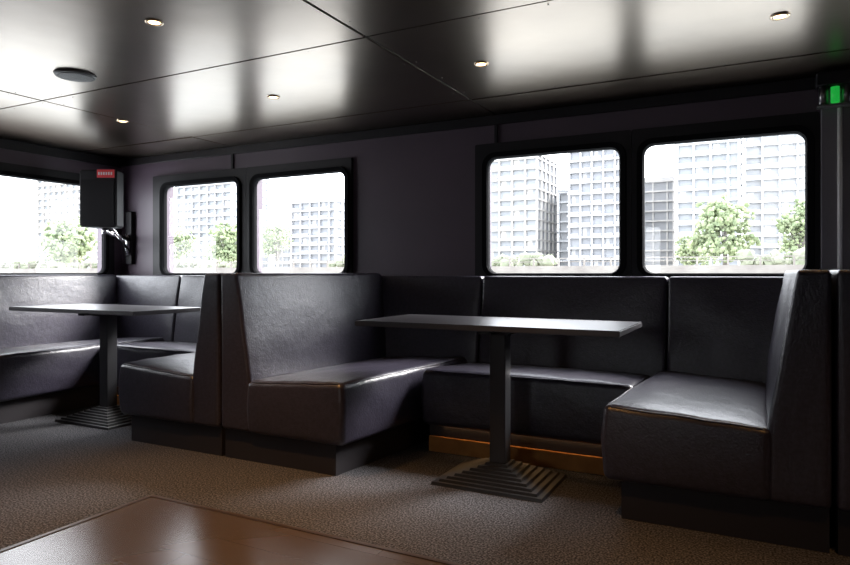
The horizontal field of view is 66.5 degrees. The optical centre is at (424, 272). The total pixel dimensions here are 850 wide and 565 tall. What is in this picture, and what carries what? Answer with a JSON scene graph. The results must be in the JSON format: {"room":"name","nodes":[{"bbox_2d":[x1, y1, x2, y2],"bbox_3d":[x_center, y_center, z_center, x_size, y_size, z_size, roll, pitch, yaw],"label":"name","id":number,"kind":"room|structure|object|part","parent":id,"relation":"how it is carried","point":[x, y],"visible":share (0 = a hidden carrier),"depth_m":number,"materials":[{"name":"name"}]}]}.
{"room":"ship interior","nodes":[
{"label":"ship interior","id":0,"kind":"room"},
{"bbox_2d":[0,148,121,274],"bbox_3d":[-4.538,-0.035,2.764,0.100,2.270,7.350,0,0,27],"label":"wall","id":1,"kind":"structure","parent":0,"point":[6,156],"depth_m":5.54,"materials":[{"name":"paint"}]},
{"bbox_2d":[0,162,113,274],"bbox_3d":[-3.128,-0.398,5.356,0.028,0.925,1.246,0,0,27],"label":"surround","id":2,"kind":"object","parent":1,"relation":"attached to","point":[3,166],"visible":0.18,"depth_m":5.39,"materials":[{"name":"black metal"}]},
{"bbox_2d":[0,170,108,274],"bbox_3d":[-3.121,-0.383,5.347,0.048,0.835,1.130,0,0,27],"label":"gasket","id":3,"kind":"object","parent":2,"relation":"attached to","point":[105,237],"visible":0.43,"depth_m":5.43,"materials":[{"name":"black rubber"}]},
{"bbox_2d":[0,138,120,167],"bbox_3d":[-4.467,-1.010,2.773,0.018,0.079,7.230,0,0,27],"label":"trim","id":4,"kind":"structure","parent":1,"relation":"attached to","point":[8,144],"depth_m":5.43,"materials":[{"name":"black"}]},
{"bbox_2d":[0,0,849,159],"bbox_3d":[-0.538,-1.108,0.756,9.050,0.124,7.450,0,0,27],"label":"ceiling","id":5,"kind":"structure","parent":0,"point":[202,79],"depth_m":3.20,"materials":[{"name":"metal"}]},
{"bbox_2d":[53,69,96,81],"bbox_3d":[-1.852,-1.044,3.432,0.210,0.018,0.210,0,0,27],"label":"ceiling speaker","id":6,"kind":"object","parent":5,"relation":"attached to","point":[74,75],"depth_m":3.40},
{"bbox_2d":[145,19,163,26],"bbox_3d":[-1.133,-1.050,2.711,0.076,0.009,0.076,0,0,27],"label":"recessed light","id":7,"kind":"object","parent":5,"relation":"in","point":[153,22],"visible":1,"depth_m":2.71,"materials":[{"name":"beige"}]},
{"bbox_2d":[267,95,279,98],"bbox_3d":[-0.903,-1.050,3.865,0.076,0.009,0.076,0,0,27],"label":"recessed light","id":8,"kind":"object","parent":5,"relation":"in","point":[268,96],"visible":1,"depth_m":3.86,"materials":[{"name":"beige"}]},
{"bbox_2d":[474,61,488,66],"bbox_3d":[0.283,-1.050,3.252,0.076,0.009,0.076,0,0,27],"label":"recessed light","id":9,"kind":"object","parent":5,"relation":"in","point":[479,63],"visible":1,"depth_m":3.25,"materials":[{"name":"beige"}]},
{"bbox_2d":[770,12,790,20],"bbox_3d":[1.452,-1.050,2.649,0.076,0.009,0.076,0,0,27],"label":"recessed light","id":10,"kind":"object","parent":5,"relation":"in","point":[782,15],"visible":1,"depth_m":2.65,"materials":[{"name":"beige"}]},
{"bbox_2d":[0,404,849,564],"bbox_3d":[-0.538,1.050,0.756,9.050,0.100,7.450,0,0,27],"label":"floor","id":11,"kind":"structure","parent":0,"point":[54,475],"depth_m":2.80,"materials":[{"name":"carpet"}]},
{"bbox_2d":[0,275,163,423],"bbox_3d":[-2.828,0.507,4.957,0.808,0.985,1.635,0,0,27],"label":"upholstered bench","id":12,"kind":"object","parent":11,"relation":"on","point":[50,361],"visible":0.61,"depth_m":4.85,"materials":[{"name":"black leather"}]},
{"bbox_3d":[-3.107,0.427,5.075,0.204,0.825,1.564,0,0,27],"label":"backrest","id":13,"kind":"part","parent":12,"relation":"part of","materials":[{"name":"leather"}]},
{"bbox_2d":[0,337,163,401],"bbox_3d":[-2.771,0.684,4.868,0.625,0.321,1.530,0,0,27],"label":"seat cushion","id":14,"kind":"object","parent":12,"relation":"on","point":[30,367],"depth_m":4.58,"materials":[{"name":"leather"}]},
{"bbox_2d":[9,303,200,429],"bbox_3d":[-2.179,0.616,4.422,1.260,0.768,0.560,0,0,27],"label":"pedestal table","id":15,"kind":"object","parent":11,"relation":"on","point":[106,416],"visible":0.86,"depth_m":4.36,"materials":[{"name":"metal"}]},
{"bbox_2d":[116,275,204,404],"bbox_3d":[-1.829,0.510,4.981,2.554,0.980,0.798,0,0,27],"label":"upholstered bench","id":16,"kind":"object","parent":11,"relation":"on","point":[179,331],"visible":0.19,"depth_m":5.39,"materials":[{"name":"black leather"}]},
{"bbox_3d":[-2.435,0.430,5.628,0.884,0.820,0.204,0,0,27],"label":"backrest","id":17,"kind":"part","parent":16,"relation":"part of","materials":[{"name":"leather"}]},
{"bbox_2d":[117,341,195,386],"bbox_3d":[-1.860,0.685,4.893,0.985,0.320,0.615,0,0,27],"label":"seat cushion","id":18,"kind":"object","parent":16,"relation":"on","point":[126,352],"depth_m":4.69,"materials":[{"name":"leather"}]},
{"bbox_3d":[-1.618,0.430,5.206,0.944,0.820,0.204,0,0,27],"label":"backrest","id":19,"kind":"part","parent":16,"relation":"part of","materials":[{"name":"leather"}]},
{"bbox_2d":[119,273,224,455],"bbox_3d":[-1.177,0.500,4.274,0.809,1.000,1.335,0,0,27],"label":"upholstered bench","id":20,"kind":"object","parent":11,"relation":"on","point":[174,401],"visible":0.36,"depth_m":3.63,"materials":[{"name":"black leather"}]},
{"bbox_2d":[119,352,194,423],"bbox_3d":[-1.283,0.684,4.269,0.625,0.321,1.230,0,0,27],"label":"seat cushion","id":21,"kind":"object","parent":20,"relation":"on","point":[158,389],"depth_m":3.74,"materials":[{"name":"leather"}]},
{"bbox_3d":[-0.919,0.420,4.115,0.205,0.840,1.264,0,0,27],"label":"backrest","id":22,"kind":"part","parent":20,"relation":"part of","materials":[{"name":"leather"}]},
{"bbox_2d":[0,497,446,564],"bbox_3d":[0.258,0.997,-0.808,6.000,0.006,5.200,0,0,27],"label":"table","id":23,"kind":"object","parent":11,"relation":"on","point":[149,531],"visible":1,"depth_m":2.36,"materials":[{"name":"brown wood"}]},
{"bbox_2d":[0,494,463,564],"bbox_3d":[0.254,0.996,-0.796,6.018,0.009,5.218,0,0,27],"label":"trim","id":24,"kind":"structure","parent":11,"relation":"on","point":[151,495],"depth_m":2.50,"materials":[{"name":"brown wood"}]},
{"bbox_2d":[222,273,466,475],"bbox_3d":[-0.386,0.500,3.865,0.945,1.000,1.342,0,0,27],"label":"upholstered bench","id":25,"kind":"object","parent":11,"relation":"on","point":[305,387],"visible":0.92,"depth_m":3.48,"materials":[{"name":"black leather"}]},
{"bbox_3d":[-0.663,0.420,3.983,0.344,0.840,1.264,0,0,27],"label":"backrest","id":26,"kind":"part","parent":25,"relation":"part of","materials":[{"name":"leather"}]},
{"bbox_2d":[247,356,466,445],"bbox_3d":[-0.327,0.684,3.776,0.621,0.321,1.302,0,0,34],"label":"seat cushion","id":27,"kind":"object","parent":25,"relation":"on","point":[324,400],"depth_m":3.35,"materials":[{"name":"leather"}]},
{"bbox_2d":[355,314,641,502],"bbox_3d":[0.344,0.616,3.120,1.260,0.768,0.560,0,0,27],"label":"pedestal table","id":28,"kind":"object","parent":11,"relation":"on","point":[498,474],"visible":1,"depth_m":3.05,"materials":[{"name":"metal"}]},
{"bbox_2d":[381,276,783,474],"bbox_3d":[0.597,0.510,3.729,2.754,0.980,0.798,0,0,27],"label":"upholstered bench","id":29,"kind":"object","parent":11,"relation":"on","point":[561,386],"visible":0.64,"depth_m":3.58,"materials":[{"name":"black leather"}]},
{"bbox_3d":[-0.060,0.430,4.402,0.969,0.820,0.204,0,0,27],"label":"backrest","id":30,"kind":"part","parent":29,"relation":"part of","materials":[{"name":"leather"}]},
{"bbox_2d":[421,362,649,444],"bbox_3d":[0.623,0.684,3.611,1.155,0.322,0.614,0,0,27],"label":"seat cushion","id":31,"kind":"object","parent":29,"relation":"on","point":[564,402],"depth_m":3.36,"materials":[{"name":"leather"}]},
{"bbox_3d":[0.873,0.430,3.921,1.119,0.820,0.204,0,0,27],"label":"backrest","id":32,"kind":"part","parent":29,"relation":"part of","materials":[{"name":"leather"}]},
{"bbox_3d":[1.666,0.430,3.511,0.654,0.820,0.204,0,0,27],"label":"backrest","id":33,"kind":"part","parent":29,"relation":"part of","materials":[{"name":"leather"}]},
{"bbox_2d":[601,270,831,552],"bbox_3d":[1.357,0.494,3.010,0.806,1.012,1.255,0,0,27],"label":"upholstered bench","id":34,"kind":"object","parent":11,"relation":"on","point":[737,458],"visible":1,"depth_m":2.44,"materials":[{"name":"black leather"}]},
{"bbox_2d":[601,370,770,500],"bbox_3d":[1.252,0.685,3.006,0.622,0.321,1.150,0,0,27],"label":"seat cushion","id":35,"kind":"object","parent":34,"relation":"on","point":[671,431],"depth_m":2.54,"materials":[{"name":"leather"}]},
{"bbox_3d":[1.614,0.414,2.852,0.204,0.852,1.184,0,0,27],"label":"backrest","id":36,"kind":"part","parent":34,"relation":"part of","materials":[{"name":"leather"}]},
{"bbox_2d":[830,270,849,556],"bbox_3d":[2.086,0.494,2.634,0.808,1.012,1.255,0,0,27],"label":"upholstered bench","id":37,"kind":"object","parent":11,"relation":"on","point":[840,507],"visible":0.48,"depth_m":2.28,"materials":[{"name":"black leather"}]},
{"bbox_2d":[122,89,819,275],"bbox_3d":[1.147,-0.035,4.022,9.050,2.270,0.100,0,0,27],"label":"wall","id":38,"kind":"structure","parent":0,"point":[414,194],"depth_m":4.60,"materials":[{"name":"paint"}]},
{"bbox_2d":[80,170,134,263],"bbox_3d":[-2.630,-0.455,5.519,0.563,0.750,0.702,0,0,27],"label":"wall speaker","id":39,"kind":"object","parent":38,"relation":"attached to","point":[101,191],"visible":1,"depth_m":5.19,"materials":[{"name":"black plastic"}]},
{"bbox_2d":[81,179,113,223],"bbox_3d":[-2.625,-0.570,5.193,0.260,0.360,0.010,0,0,0],"label":"grille","id":40,"kind":"object","parent":39,"relation":"attached to","point":[97,195],"depth_m":5.19,"materials":[{"name":"black"}]},
{"bbox_3d":[-2.649,-0.273,5.600,0.088,0.227,0.622,0,0,-9],"label":"bracket arm","id":41,"kind":"part","parent":39,"relation":"part of","materials":[{"name":"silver metal"}]},
{"bbox_3d":[-2.694,-0.320,5.922,0.080,0.480,0.044,0,0,27],"label":"wall plate","id":42,"kind":"part","parent":39,"relation":"part of","materials":[{"name":"black metal"}]},
{"bbox_2d":[153,168,245,274],"bbox_3d":[-1.938,-0.398,5.542,1.089,0.925,0.028,0,0,27],"label":"surround","id":43,"kind":"object","parent":38,"relation":"attached to","point":[240,173],"visible":0.63,"depth_m":5.54,"materials":[{"name":"black"}]},
{"bbox_2d":[159,176,240,274],"bbox_3d":[-1.917,-0.383,5.520,0.940,0.835,0.048,0,0,27],"label":"gasket","id":44,"kind":"object","parent":43,"relation":"attached to","point":[165,186],"visible":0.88,"depth_m":5.62,"materials":[{"name":"black rubber"}]},
{"bbox_2d":[231,154,233,168],"bbox_3d":[-1.598,-0.956,5.375,0.024,0.188,0.014,0,0,27],"label":"trim","id":45,"kind":"structure","parent":38,"relation":"attached to","point":[232,155],"depth_m":5.37,"materials":[{"name":"black"}]},
{"bbox_2d":[246,157,352,272],"bbox_3d":[-0.996,-0.398,5.056,1.023,0.925,0.028,0,0,27],"label":"surround","id":46,"kind":"object","parent":38,"relation":"attached to","point":[347,163],"visible":0.53,"depth_m":5.01,"materials":[{"name":"black"}]},
{"bbox_2d":[249,167,349,272],"bbox_3d":[-0.986,-0.383,5.040,0.965,0.835,0.048,0,0,27],"label":"gasket","id":47,"kind":"object","parent":46,"relation":"attached to","point":[256,178],"visible":0.77,"depth_m":5.07,"materials":[{"name":"black rubber"}]},
{"bbox_2d":[121,77,814,166],"bbox_3d":[-0.350,-1.017,4.728,5.540,0.064,0.018,0,0,27],"label":"trim","id":48,"kind":"structure","parent":38,"relation":"attached to","point":[802,84],"depth_m":4.24,"materials":[{"name":"black metal"}]},
{"bbox_2d":[494,124,497,142],"bbox_3d":[0.472,-0.956,4.306,0.024,0.188,0.014,0,0,27],"label":"trim","id":49,"kind":"structure","parent":38,"relation":"attached to","point":[496,125],"depth_m":4.30,"materials":[{"name":"black"}]},
{"bbox_2d":[475,130,631,275],"bbox_3d":[0.793,-0.398,4.133,1.014,0.925,0.028,0,0,27],"label":"surround","id":50,"kind":"object","parent":38,"relation":"attached to","point":[624,137],"visible":0.56,"depth_m":4.12,"materials":[{"name":"black plastic"}]},
{"bbox_2d":[482,142,626,275],"bbox_3d":[0.801,-0.383,4.117,0.936,0.835,0.048,0,0,27],"label":"gasket","id":51,"kind":"object","parent":50,"relation":"attached to","point":[489,159],"visible":0.94,"depth_m":4.08,"materials":[{"name":"black rubber"}]},
{"bbox_2d":[632,111,818,277],"bbox_3d":[1.673,-0.383,3.667,0.917,0.835,0.048,0,0,27],"label":"window frame","id":52,"kind":"structure","parent":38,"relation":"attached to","point":[804,132],"depth_m":3.61,"materials":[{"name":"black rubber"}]},
{"bbox_2d":[820,89,849,269],"bbox_3d":[2.163,-0.025,3.413,0.137,2.049,0.050,0,0,27],"label":"pilaster","id":53,"kind":"object","parent":38,"relation":"attached to","point":[828,117],"visible":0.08,"depth_m":3.40,"materials":[{"name":"grey paint"}]},
{"bbox_2d":[815,69,849,109],"bbox_3d":[2.134,-0.945,3.343,0.205,0.180,0.099,0,0,27],"label":"emergency light","id":54,"kind":"object","parent":53,"relation":"attached to","point":[833,80],"visible":1,"depth_m":3.32,"materials":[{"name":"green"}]},
{"bbox_2d":[837,88,841,269],"bbox_3d":[2.160,-0.430,3.373,0.022,1.060,0.022,0,0,27],"label":"conduit","id":55,"kind":"object","parent":53,"relation":"attached to","point":[839,110],"visible":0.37,"depth_m":3.37,"materials":[{"name":"white metal"}]},
{"label":"outside","id":56,"kind":"structure","parent":0,"visible":0},
{"bbox_3d":[-59.622,1.300,233.335,600.000,3.800,160.000,0,0,27],"label":"ground","id":57,"kind":"structure","parent":56,"visible":0},
{"bbox_2d":[43,254,81,267],"bbox_3d":[-103.859,-6.816,186.692,10.058,12.432,10.554,0,0,27],"label":"tree","id":58,"kind":"object","parent":57,"relation":"on","point":[49,256],"visible":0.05,"depth_m":186.24,"materials":[{"name":"green plant"}]},
{"bbox_2d":[36,181,96,267],"bbox_3d":[-162.618,-29.050,309.593,38.000,56.900,23.750,0,0,27],"label":"apartment building","id":59,"kind":"structure","parent":57,"relation":"on","point":[55,201],"depth_m":302.22,"materials":[{"name":"grey concrete"}]},
{"bbox_2d":[38,215,96,267],"bbox_3d":[-93.519,-7.936,170.146,15.692,14.672,15.095,0,0,27],"label":"tree","id":60,"kind":"object","parent":57,"relation":"on","point":[68,240],"visible":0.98,"depth_m":167.80,"materials":[{"name":"green plant"}]},
{"bbox_2d":[174,223,195,259],"bbox_3d":[-58.936,-6.251,153.980,7.768,11.301,7.666,0,0,27],"label":"tree","id":61,"kind":"object","parent":57,"relation":"on","point":[186,244],"visible":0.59,"depth_m":153.46,"materials":[{"name":"green plant"}]},
{"bbox_2d":[202,221,236,262],"bbox_3d":[-44.766,-6.138,147.131,10.169,11.076,10.643,0,0,27],"label":"tree","id":62,"kind":"object","parent":57,"relation":"on","point":[226,250],"visible":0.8,"depth_m":144.97,"materials":[{"name":"green plant"}]},
{"bbox_2d":[175,179,270,267],"bbox_3d":[-83.531,-22.550,268.773,30.000,43.900,23.750,0,0,27],"label":"apartment building","id":63,"kind":"structure","parent":57,"relation":"on","point":[199,208],"depth_m":259.38,"materials":[{"name":"grey concrete"}]},
{"bbox_2d":[263,218,293,266],"bbox_3d":[-31.987,-6.233,140.363,7.169,11.265,7.410,0,0,27],"label":"tree","id":64,"kind":"object","parent":57,"relation":"on","point":[276,237],"visible":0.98,"depth_m":139.18,"materials":[{"name":"green plant"}]},
{"bbox_2d":[273,225,290,266],"bbox_3d":[-48.517,-11.550,278.834,23.000,21.900,23.750,0,0,27],"label":"apartment building","id":65,"kind":"structure","parent":57,"relation":"on","point":[284,256],"depth_m":271.57,"materials":[{"name":"grey concrete"}]},
{"bbox_2d":[289,192,343,266],"bbox_3d":[-35.546,-15.050,244.006,20.000,28.900,23.750,0,0,27],"label":"apartment building","id":66,"kind":"structure","parent":57,"relation":"on","point":[317,222],"depth_m":233.65,"materials":[{"name":"grey concrete"}]},
{"bbox_2d":[0,255,804,272],"bbox_3d":[-87.657,0.325,157.215,540.000,5.350,1.000,0,0,27],"label":"wall","id":67,"kind":"structure","parent":57,"relation":"on","point":[760,268],"depth_m":101.13,"materials":[{"name":"stone"}]},
{"bbox_2d":[0,247,804,268],"bbox_3d":[-86.561,-1.836,160.633,361.710,4.127,4.160,0,0,27],"label":"hedge","id":68,"kind":"object","parent":57,"relation":"on","point":[768,260],"visible":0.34,"depth_m":107.59,"materials":[{"name":"green plant"}]},
{"bbox_2d":[491,155,558,265],"bbox_3d":[31.545,-20.050,209.378,17.000,38.900,23.750,0,0,27],"label":"apartment building","id":69,"kind":"structure","parent":57,"relation":"on","point":[524,196],"depth_m":199.70,"materials":[{"name":"grey concrete"}]},
{"bbox_2d":[557,188,567,265],"bbox_3d":[51.765,-15.050,215.850,9.000,28.900,23.700,0,0,27],"label":"apartment building","id":70,"kind":"structure","parent":57,"relation":"on","point":[562,202],"depth_m":207.46,"materials":[{"name":"grey concrete"}]},
{"bbox_2d":[567,150,618,265],"bbox_3d":[53.244,-26.550,192.551,16.000,51.900,23.750,0,0,27],"label":"apartment building","id":71,"kind":"structure","parent":57,"relation":"on","point":[593,176],"depth_m":182.94,"materials":[{"name":"grey concrete"}]},
{"bbox_2d":[645,172,675,264],"bbox_3d":[77.678,-16.550,213.728,11.000,31.900,23.700,0,0,27],"label":"apartment building","id":72,"kind":"structure","parent":57,"relation":"on","point":[660,194],"depth_m":203.74,"materials":[{"name":"grey concrete"}]},
{"bbox_2d":[674,235,709,264],"bbox_3d":[46.654,-3.659,113.203,5.995,6.118,5.530,0,0,27],"label":"tree","id":73,"kind":"object","parent":57,"relation":"on","point":[683,250],"visible":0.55,"depth_m":112.63,"materials":[{"name":"green plant"}]},
{"bbox_2d":[675,139,741,264],"bbox_3d":[80.863,-31.550,183.923,16.000,61.900,23.750,0,0,27],"label":"apartment building","id":74,"kind":"structure","parent":57,"relation":"on","point":[705,171],"depth_m":174.53,"materials":[{"name":"grey concrete"}]},
{"bbox_2d":[686,193,760,264],"bbox_3d":[45.984,-6.477,100.192,10.757,11.753,9.793,0,0,27],"label":"tree","id":75,"kind":"object","parent":57,"relation":"on","point":[717,216],"visible":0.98,"depth_m":98.96,"materials":[{"name":"green plant"}]},
{"bbox_2d":[743,134,804,264],"bbox_3d":[101.222,-31.550,184.668,18.500,61.900,23.750,0,0,27],"label":"apartment building","id":76,"kind":"structure","parent":57,"relation":"on","point":[774,166],"depth_m":175.94,"materials":[{"name":"grey concrete"}]},
{"bbox_2d":[771,198,804,258],"bbox_3d":[56.213,-5.927,97.327,7.563,10.655,7.718,0,0,27],"label":"tree","id":77,"kind":"object","parent":57,"relation":"on","point":[794,224],"visible":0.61,"depth_m":96.36,"materials":[{"name":"green plant"}]}
]}

